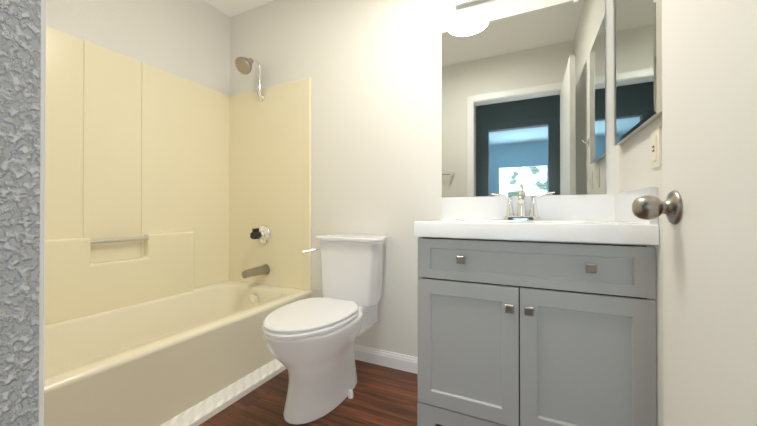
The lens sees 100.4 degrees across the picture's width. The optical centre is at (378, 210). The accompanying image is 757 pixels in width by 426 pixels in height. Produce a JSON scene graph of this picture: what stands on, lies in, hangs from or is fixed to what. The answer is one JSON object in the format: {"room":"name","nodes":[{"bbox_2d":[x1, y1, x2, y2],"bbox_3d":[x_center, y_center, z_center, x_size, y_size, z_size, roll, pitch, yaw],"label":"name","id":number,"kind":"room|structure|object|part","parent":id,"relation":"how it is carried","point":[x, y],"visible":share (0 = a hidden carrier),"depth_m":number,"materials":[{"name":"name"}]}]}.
{"room":"bathroom","nodes":[
{"label":"bathroom","id":0,"kind":"room"},
{"bbox_2d":[0,0,40,425],"bbox_3d":[-0.746,-0.299,0.461,2.450,2.420,0.130,0,0,26],"label":"wall","id":1,"kind":"structure","parent":0,"point":[20,60],"depth_m":0.34,"materials":[{"name":"white paint"}]},
{"bbox_2d":[39,0,46,425],"bbox_3d":[-0.027,-0.123,0.191,0.916,2.065,0.007,0,0,26],"label":"door frame","id":2,"kind":"structure","parent":1,"relation":"attached to","point":[42,208],"depth_m":0.37,"materials":[{"name":"white paint"}]},
{"bbox_2d":[46,0,229,95],"bbox_3d":[-1.570,-0.292,1.715,0.120,2.420,1.678,0,0,26],"label":"wall","id":3,"kind":"structure","parent":0,"point":[189,40],"depth_m":1.99,"materials":[{"name":"white paint"}]},
{"bbox_2d":[204,0,273,16],"bbox_3d":[-0.520,-1.557,-1.153,6.400,0.080,6.253,0,0,26],"label":"ceiling","id":4,"kind":"structure","parent":0,"point":[230,8],"depth_m":2.31,"materials":[{"name":"white paint"}]},
{"bbox_2d":[199,360,438,425],"bbox_3d":[-0.520,0.933,-1.166,6.400,0.060,6.253,0,0,26],"label":"floor","id":5,"kind":"structure","parent":0,"point":[384,396],"depth_m":1.49,"materials":[{"name":"brown wood"}]},
{"bbox_2d":[44,26,311,425],"bbox_3d":[-1.131,-0.079,1.577,0.787,1.991,1.541,0,0,26],"label":"bathtub","id":6,"kind":"object","parent":5,"relation":"on","point":[177,237],"visible":0.92,"depth_m":1.81,"materials":[{"name":"beige plastic"}]},
{"bbox_2d":[160,359,286,425],"bbox_3d":[-0.759,0.881,1.399,0.040,0.070,1.531,0,0,26],"label":"trim strip","id":7,"kind":"object","parent":5,"relation":"on","point":[201,412],"visible":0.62,"depth_m":1.48,"materials":[{"name":"white paint"}]},
{"bbox_2d":[262,234,386,424],"bbox_3d":[-0.281,0.533,1.592,0.462,0.768,0.740,0,0,26],"label":"toilet","id":8,"kind":"object","parent":5,"relation":"on","point":[310,343],"visible":1,"depth_m":1.45,"materials":[{"name":"white ceramic"}]},
{"bbox_3d":[-0.314,0.490,1.474,0.368,0.044,0.497,0,0,26],"label":"seat","id":9,"kind":"part","parent":8,"relation":"part of","materials":[{"name":"white paint"}]},
{"bbox_3d":[-0.383,0.228,1.816,0.085,0.034,0.089,0,0,26],"label":"handle","id":10,"kind":"part","parent":8,"relation":"part of","materials":[{"name":"white paint"}]},
{"bbox_2d":[414,184,658,425],"bbox_3d":[0.598,0.396,1.332,0.779,1.040,0.480,0,0,26],"label":"bathroom vanity","id":11,"kind":"object","parent":5,"relation":"on","point":[538,310],"visible":1,"depth_m":1.13,"materials":[{"name":"grey paint"}]},
{"bbox_2d":[491,184,554,219],"bbox_3d":[0.653,-0.039,1.443,0.274,0.170,0.138,0,0,26],"label":"faucet","id":12,"kind":"object","parent":11,"relation":"on","point":[521,207],"depth_m":1.46,"materials":[{"name":"silver metal"}]},
{"bbox_3d":[0.507,0.273,1.125,0.450,0.194,0.026,0,0,26],"label":"knob","id":13,"kind":"part","parent":11,"relation":"part of","materials":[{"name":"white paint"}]},
{"bbox_2d":[230,0,618,356],"bbox_3d":[-0.022,-0.291,1.970,2.750,2.420,0.120,0,0,26],"label":"wall","id":14,"kind":"structure","parent":0,"point":[372,69],"depth_m":1.89,"materials":[{"name":"white paint"}]},
{"bbox_2d":[354,344,417,373],"bbox_3d":[-0.047,0.875,1.901,0.886,0.087,0.013,0,0,26],"label":"baseboard","id":15,"kind":"structure","parent":14,"relation":"attached to","point":[403,362],"depth_m":1.85,"materials":[{"name":"white paint"}]},
{"bbox_2d":[455,0,482,7],"bbox_3d":[0.667,-1.167,1.499,0.625,0.162,0.139,0,0,26],"label":"sconce","id":16,"kind":"object","parent":14,"relation":"attached to","point":[459,3],"visible":0.95,"depth_m":1.66,"materials":[{"name":"white"}]},
{"bbox_2d":[442,0,605,196],"bbox_3d":[0.677,-0.525,1.563,0.736,0.907,0.008,0,0,26],"label":"vanity mirror","id":17,"kind":"object","parent":14,"relation":"attached to","point":[523,98],"visible":1,"depth_m":1.54,"materials":[{"name":"white mirror"}]},
{"bbox_2d":[619,116,663,425],"bbox_3d":[0.747,-0.298,0.603,0.120,2.420,1.678,0,0,26],"label":"wall","id":18,"kind":"structure","parent":0,"point":[636,171],"depth_m":1.00,"materials":[{"name":"white paint"}]},
{"bbox_2d":[613,0,661,145],"bbox_3d":[0.912,-0.610,1.123,0.029,0.670,0.505,0,0,26],"label":"medicine cabinet mirror","id":19,"kind":"object","parent":18,"relation":"attached to","point":[637,41],"visible":0.95,"depth_m":1.06,"materials":[{"name":"white mirror"}]},
{"bbox_2d":[651,127,661,168],"bbox_3d":[0.851,-0.189,0.971,0.010,0.115,0.072,0,0,26],"label":"electrical outlet plate","id":20,"kind":"object","parent":18,"relation":"attached to","point":[656,162],"visible":1,"depth_m":0.96,"materials":[{"name":"white plastic"}]},
{"bbox_2d":[631,0,756,425],"bbox_3d":[0.436,-0.092,0.315,0.148,1.982,0.762,0,0,26],"label":"door","id":21,"kind":"structure","parent":18,"relation":"in","point":[706,207],"depth_m":0.49,"materials":[{"name":"white paint"}]},
{"bbox_3d":[0.579,-0.005,0.612,0.148,0.068,0.102,0,0,26],"label":"knob","id":22,"kind":"part","parent":21,"relation":"part of","materials":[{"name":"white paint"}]}
]}

